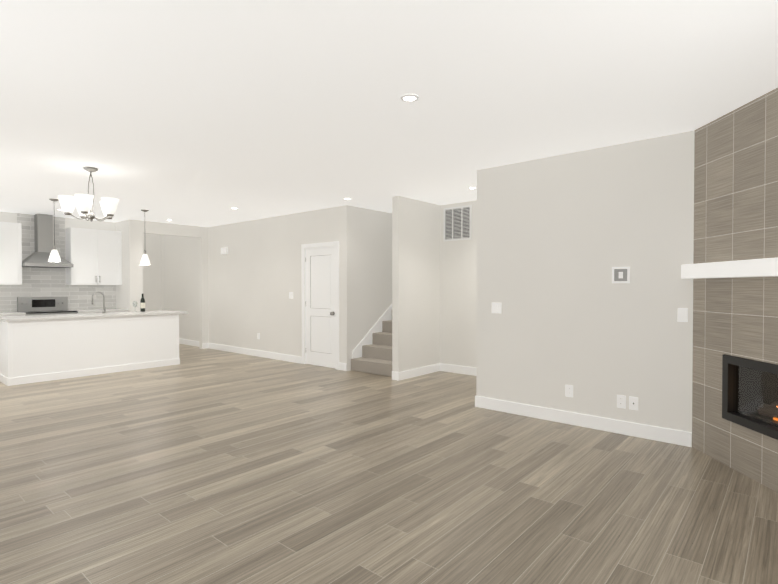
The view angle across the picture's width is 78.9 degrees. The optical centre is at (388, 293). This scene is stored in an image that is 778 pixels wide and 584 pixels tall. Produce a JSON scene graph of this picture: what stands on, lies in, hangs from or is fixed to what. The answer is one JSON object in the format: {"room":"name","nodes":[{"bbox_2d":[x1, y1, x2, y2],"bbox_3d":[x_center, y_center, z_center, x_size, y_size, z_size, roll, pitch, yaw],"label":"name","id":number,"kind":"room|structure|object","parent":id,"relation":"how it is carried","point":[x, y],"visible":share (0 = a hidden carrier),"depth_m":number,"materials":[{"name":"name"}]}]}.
{"room":"living room","nodes":[
{"label":"living room","id":0,"kind":"room"},
{"bbox_2d":[0,211,114,309],"bbox_3d":[-6.955,-0.090,8.183,0.120,2.680,4.290,1,1,41],"label":"wall","id":1,"kind":"structure","parent":0,"point":[69,222],"depth_m":9.16,"materials":[{"name":"paint"}]},
{"bbox_2d":[0,222,21,284],"bbox_3d":[-6.794,-0.683,7.981,0.352,1.070,0.905,1,1,41],"label":"upper cabinet","id":2,"kind":"object","parent":1,"relation":"attached to","point":[10,253],"visible":1,"depth_m":8.12,"materials":[{"name":"white wood"}]},
{"bbox_2d":[22,214,72,267],"bbox_3d":[-6.209,-0.953,8.556,0.488,0.962,0.715,1,1,41],"label":"range hood","id":3,"kind":"object","parent":1,"relation":"attached to","point":[43,237],"visible":0.88,"depth_m":8.54,"materials":[{"name":"silver metal"}]},
{"bbox_2d":[0,213,115,311],"bbox_3d":[-6.717,-0.553,8.354,0.010,1.758,3.469,1,1,41],"label":"tile backsplash","id":4,"kind":"structure","parent":1,"relation":"attached to","point":[42,282],"depth_m":8.83,"materials":[{"name":"grey tile"}]},
{"bbox_2d":[65,227,121,284],"bbox_3d":[-5.737,-0.700,9.217,0.352,1.070,0.877,1,1,41],"label":"upper cabinet","id":5,"kind":"object","parent":1,"relation":"attached to","point":[93,256],"visible":1,"depth_m":9.08,"materials":[{"name":"white wood"}]},
{"bbox_2d":[115,219,135,311],"bbox_3d":[-5.288,-0.108,9.501,0.700,2.680,0.120,1,1,41],"label":"wall","id":6,"kind":"structure","parent":0,"point":[125,294],"depth_m":9.30,"materials":[{"name":"paint"}]},
{"bbox_2d":[143,233,161,310],"bbox_3d":[-6.285,-0.135,11.426,0.120,2.680,1.510,1,1,41],"label":"wall","id":7,"kind":"structure","parent":0,"point":[152,278],"depth_m":11.79,"materials":[{"name":"paint"}]},
{"bbox_2d":[136,220,208,348],"bbox_3d":[-4.538,-0.114,9.931,0.120,2.680,1.510,1,1,41],"label":"wall","id":8,"kind":"structure","parent":0,"point":[203,291],"depth_m":10.16,"materials":[{"name":"paint"}]},
{"bbox_2d":[202,343,207,348],"bbox_3d":[-4.049,1.157,10.416,0.014,0.125,0.136,1,1,41],"label":"baseboard","id":9,"kind":"structure","parent":8,"relation":"attached to","point":[204,345],"depth_m":10.40,"materials":[{"name":"white wood"}]},
{"bbox_2d":[161,205,351,370],"bbox_3d":[-3.221,-0.114,9.878,6.790,2.680,0.120,1,1,41],"label":"wall","id":10,"kind":"structure","parent":0,"point":[254,276],"depth_m":9.24,"materials":[{"name":"paint"}]},
{"bbox_2d":[179,338,198,346],"bbox_3d":[-4.920,1.145,11.260,2.166,0.125,0.014,1,1,41],"label":"baseboard","id":11,"kind":"structure","parent":10,"relation":"attached to","point":[189,342],"depth_m":11.02,"materials":[{"name":"white wood"}]},
{"bbox_2d":[221,247,227,254],"bbox_3d":[-3.478,-0.895,9.975,0.200,0.140,0.048,1,1,41],"label":"door chime","id":12,"kind":"object","parent":10,"relation":"attached to","point":[224,250],"visible":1,"depth_m":9.92,"materials":[{"name":"white plastic"}]},
{"bbox_2d":[208,343,301,363],"bbox_3d":[-2.775,1.170,9.425,3.240,0.125,0.014,1,1,41],"label":"baseboard","id":13,"kind":"structure","parent":10,"relation":"attached to","point":[273,355],"depth_m":9.24,"materials":[{"name":"white wood"}]},
{"bbox_2d":[301,241,338,369],"bbox_3d":[-1.141,0.196,8.091,0.950,2.110,0.136,1,1,41],"label":"door frame","id":14,"kind":"structure","parent":10,"relation":"attached to","point":[315,246],"depth_m":8.18,"materials":[{"name":"white wood"}]},
{"bbox_2d":[305,247,335,368],"bbox_3d":[-1.181,0.238,8.054,0.780,2.011,0.100,1,1,41],"label":"door","id":15,"kind":"structure","parent":10,"relation":"in","point":[320,306],"depth_m":8.06,"materials":[{"name":"white wood"}]},
{"bbox_2d":[339,362,346,370],"bbox_3d":[-0.750,1.194,7.693,0.170,0.125,0.014,1,1,41],"label":"baseboard","id":16,"kind":"structure","parent":10,"relation":"attached to","point":[342,366],"depth_m":7.67,"materials":[{"name":"white wood"}]},
{"bbox_2d":[352,206,391,350],"bbox_3d":[0.580,-1.414,9.174,0.120,5.300,3.780,1,1,41],"label":"wall","id":17,"kind":"structure","parent":0,"point":[371,266],"depth_m":8.03,"materials":[{"name":"paint"}]},
{"bbox_2d":[352,304,391,358],"bbox_3d":[0.310,0.038,8.771,0.018,2.407,2.785,1,1,41],"label":"trim","id":18,"kind":"structure","parent":17,"relation":"attached to","point":[367,338],"depth_m":8.06,"materials":[{"name":"white wood"}]},
{"bbox_2d":[0,344,777,583],"bbox_3d":[-1.801,1.312,7.273,13.520,0.100,9.820,1,1,41],"label":"floor","id":19,"kind":"structure","parent":0,"point":[196,465],"depth_m":3.16,"materials":[{"name":"brown wood"}]},
{"bbox_2d":[17,297,76,315],"bbox_3d":[-6.138,0.658,8.514,0.679,1.175,0.756,1,1,41],"label":"range","id":20,"kind":"object","parent":19,"relation":"on","point":[41,305],"visible":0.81,"depth_m":8.59,"materials":[{"name":"silver metal"}]},
{"bbox_2d":[0,314,179,385],"bbox_3d":[-4.742,0.817,7.641,0.762,0.880,2.399,1,1,41],"label":"kitchen island","id":21,"kind":"object","parent":19,"relation":"on","point":[39,351],"visible":0.94,"depth_m":7.19,"materials":[{"name":"white wood"}]},
{"bbox_2d":[0,310,187,321],"bbox_3d":[-4.710,0.356,7.683,0.820,0.040,2.560,1,1,41],"label":"island countertop","id":22,"kind":"structure","parent":21,"relation":"on","point":[69,316],"depth_m":7.29,"materials":[{"name":"stone"}]},
{"bbox_2d":[92,291,105,312],"bbox_3d":[-4.806,0.151,7.842,0.106,0.366,0.211,1,1,41],"label":"faucet","id":23,"kind":"object","parent":22,"relation":"on","point":[104,309],"visible":1,"depth_m":7.90,"materials":[{"name":"silver metal"}]},
{"bbox_2d":[140,294,144,311],"bbox_3d":[-4.396,0.166,8.439,0.077,0.320,0.077,1,1,41],"label":"wine bottle","id":24,"kind":"object","parent":22,"relation":"on","point":[142,304],"visible":1,"depth_m":8.41,"materials":[{"name":"black glass"}]},
{"bbox_2d":[351,320,391,376],"bbox_3d":[0.957,-0.098,8.763,1.008,2.680,3.699,1,1,41],"label":"carpeted stairs","id":25,"kind":"structure","parent":19,"relation":"on","point":[376,358],"depth_m":7.63,"materials":[{"name":"beige carpet"}]},
{"bbox_3d":[-6.697,0.814,7.892,0.642,0.880,0.905,1,1,41],"label":"base cabinet","id":26,"kind":"object","parent":19,"relation":"on","visible":0},
{"bbox_2d":[0,312,25,315],"bbox_3d":[-7.002,0.358,7.537,0.634,0.040,1.837,1,1,41],"label":"countertop","id":27,"kind":"structure","parent":26,"relation":"on","point":[11,313],"depth_m":7.92,"materials":[{"name":"stone"}]},
{"bbox_3d":[-5.622,0.797,9.149,0.642,0.880,0.862,1,1,41],"label":"base cabinet","id":28,"kind":"object","parent":19,"relation":"on","visible":0},
{"bbox_2d":[74,308,128,312],"bbox_3d":[-5.626,0.337,9.145,0.634,0.040,0.865,1,1,41],"label":"countertop","id":29,"kind":"structure","parent":28,"relation":"on","point":[99,310],"depth_m":8.99,"materials":[{"name":"stone"}]},
{"bbox_2d":[0,0,777,226],"bbox_3d":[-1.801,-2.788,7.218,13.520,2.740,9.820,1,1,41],"label":"ceiling","id":30,"kind":"structure","parent":0,"point":[206,113],"depth_m":3.19,"materials":[{"name":"paint"}]},
{"bbox_2d":[48,198,60,261],"bbox_3d":[-5.039,-0.946,7.118,0.166,0.940,0.166,1,1,41],"label":"pendant light","id":31,"kind":"object","parent":30,"relation":"hanging from","point":[54,256],"visible":1,"depth_m":7.09,"materials":[{"name":"white glass"}]},
{"bbox_2d":[58,167,118,221],"bbox_3d":[-3.328,-1.093,5.268,0.570,0.594,0.589,1,1,41],"label":"chandelier","id":32,"kind":"object","parent":30,"relation":"hanging from","point":[83,203],"visible":1,"depth_m":5.17,"materials":[{"name":"white glass"}]},
{"bbox_2d":[140,209,149,264],"bbox_3d":[-4.188,-0.959,8.113,0.166,0.940,0.166,1,1,41],"label":"pendant light","id":33,"kind":"object","parent":30,"relation":"hanging from","point":[144,260],"visible":1,"depth_m":8.07,"materials":[{"name":"white glass"}]},
{"bbox_2d":[401,94,418,101],"bbox_3d":[0.145,-1.359,3.296,0.128,0.008,0.128,1,1,41],"label":"recessed light","id":34,"kind":"object","parent":30,"relation":"in","point":[409,98],"visible":1,"depth_m":3.29,"materials":[{"name":"white"}]},
{"bbox_2d":[392,196,439,371],"bbox_3d":[0.438,-0.078,7.287,0.120,2.680,1.060,1,1,41],"label":"wall","id":35,"kind":"structure","parent":0,"point":[415,283],"depth_m":7.15,"materials":[{"name":"paint"}]},
{"bbox_2d":[392,371,397,380],"bbox_3d":[0.089,1.205,6.896,0.120,0.125,0.014,1,1,41],"label":"baseboard","id":36,"kind":"structure","parent":35,"relation":"attached to","point":[394,375],"depth_m":6.89,"materials":[{"name":"white wood"}]},
{"bbox_2d":[398,363,439,380],"bbox_3d":[0.480,1.200,7.250,0.014,0.125,1.060,1,1,41],"label":"baseboard","id":37,"kind":"structure","parent":35,"relation":"attached to","point":[412,373],"depth_m":7.20,"materials":[{"name":"white wood"}]},
{"bbox_2d":[440,200,476,367],"bbox_3d":[1.483,-0.077,7.170,1.620,2.680,0.120,1,1,41],"label":"wall","id":38,"kind":"structure","parent":0,"point":[458,302],"depth_m":7.42,"materials":[{"name":"paint"}]},
{"bbox_2d":[443,205,471,240],"bbox_3d":[1.071,-1.095,7.421,0.510,0.530,0.012,1,1,41],"label":"air vent","id":39,"kind":"object","parent":38,"relation":"in","point":[457,223],"visible":1,"depth_m":7.42,"materials":[{"name":"white metal"}]},
{"bbox_2d":[440,363,476,375],"bbox_3d":[1.439,1.201,7.136,1.620,0.125,0.014,1,1,41],"label":"baseboard","id":40,"kind":"structure","parent":38,"relation":"attached to","point":[458,369],"depth_m":7.42,"materials":[{"name":"white wood"}]},
{"bbox_2d":[476,130,694,432],"bbox_3d":[2.324,-0.038,4.292,3.400,2.680,0.120,1,1,41],"label":"wall","id":41,"kind":"structure","parent":0,"point":[559,237],"depth_m":4.54,"materials":[{"name":"paint"}]},
{"bbox_2d":[492,302,501,312],"bbox_3d":[1.180,0.160,5.188,0.120,0.118,0.010,1,1,41],"label":"light switch","id":42,"kind":"object","parent":41,"relation":"attached to","point":[496,307],"visible":1,"depth_m":5.18,"materials":[{"name":"white plastic"}]},
{"bbox_2d":[565,384,572,396],"bbox_3d":[1.784,0.967,4.682,0.075,0.118,0.009,1,1,41],"label":"electrical outlet","id":43,"kind":"object","parent":41,"relation":"attached to","point":[568,390],"visible":1,"depth_m":4.68,"materials":[{"name":"white plastic"}]},
{"bbox_2d":[475,396,691,446],"bbox_3d":[1.774,1.234,4.692,2.094,0.125,0.014,1,1,41],"label":"baseboard","id":44,"kind":"structure","parent":41,"relation":"attached to","point":[667,435],"depth_m":4.54,"materials":[{"name":"white wood"}]},
{"bbox_2d":[612,267,629,282],"bbox_3d":[2.139,-0.169,4.364,0.150,0.150,0.008,1,1,41],"label":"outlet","id":45,"kind":"object","parent":41,"relation":"attached to","point":[620,274],"visible":1,"depth_m":4.36,"materials":[{"name":"white plastic"}]},
{"bbox_2d":[617,395,625,408],"bbox_3d":[2.148,1.001,4.371,0.075,0.118,0.009,1,1,41],"label":"electrical outlet","id":46,"kind":"object","parent":41,"relation":"attached to","point":[621,401],"visible":1,"depth_m":4.37,"materials":[{"name":"white plastic"}]},
{"bbox_2d":[629,396,637,409],"bbox_3d":[2.227,1.002,4.304,0.075,0.118,0.010,1,1,41],"label":"electrical outlet","id":47,"kind":"object","parent":41,"relation":"attached to","point":[633,403],"visible":1,"depth_m":4.30,"materials":[{"name":"white plastic"}]},
{"bbox_2d":[677,308,687,321],"bbox_3d":[2.513,0.186,4.048,0.075,0.118,0.010,1,1,41],"label":"light switch","id":48,"kind":"object","parent":41,"relation":"attached to","point":[682,315],"visible":1,"depth_m":4.04,"materials":[{"name":"white plastic"}]},
{"bbox_2d":[692,88,777,492],"bbox_3d":[2.601,-0.021,3.049,1.278,2.680,1.410,1,1,41],"label":"wall","id":49,"kind":"structure","parent":0,"point":[735,184],"depth_m":3.54,"materials":[{"name":"tile"}]},
{"bbox_2d":[681,257,777,278],"bbox_3d":[2.519,-0.170,3.081,0.106,0.118,1.831,0,1,0],"label":"mantel shelf","id":50,"kind":"object","parent":49,"relation":"attached to","point":[766,267],"visible":1,"depth_m":3.40,"materials":[{"name":"white wood"}]},
{"bbox_2d":[722,354,777,439],"bbox_3d":[2.755,0.721,3.083,0.392,0.489,1.098,0,1,0],"label":"fireplace insert","id":51,"kind":"object","parent":49,"relation":"in","point":[763,419],"visible":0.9,"depth_m":3.42,"materials":[{"name":"black metal"}]}
]}

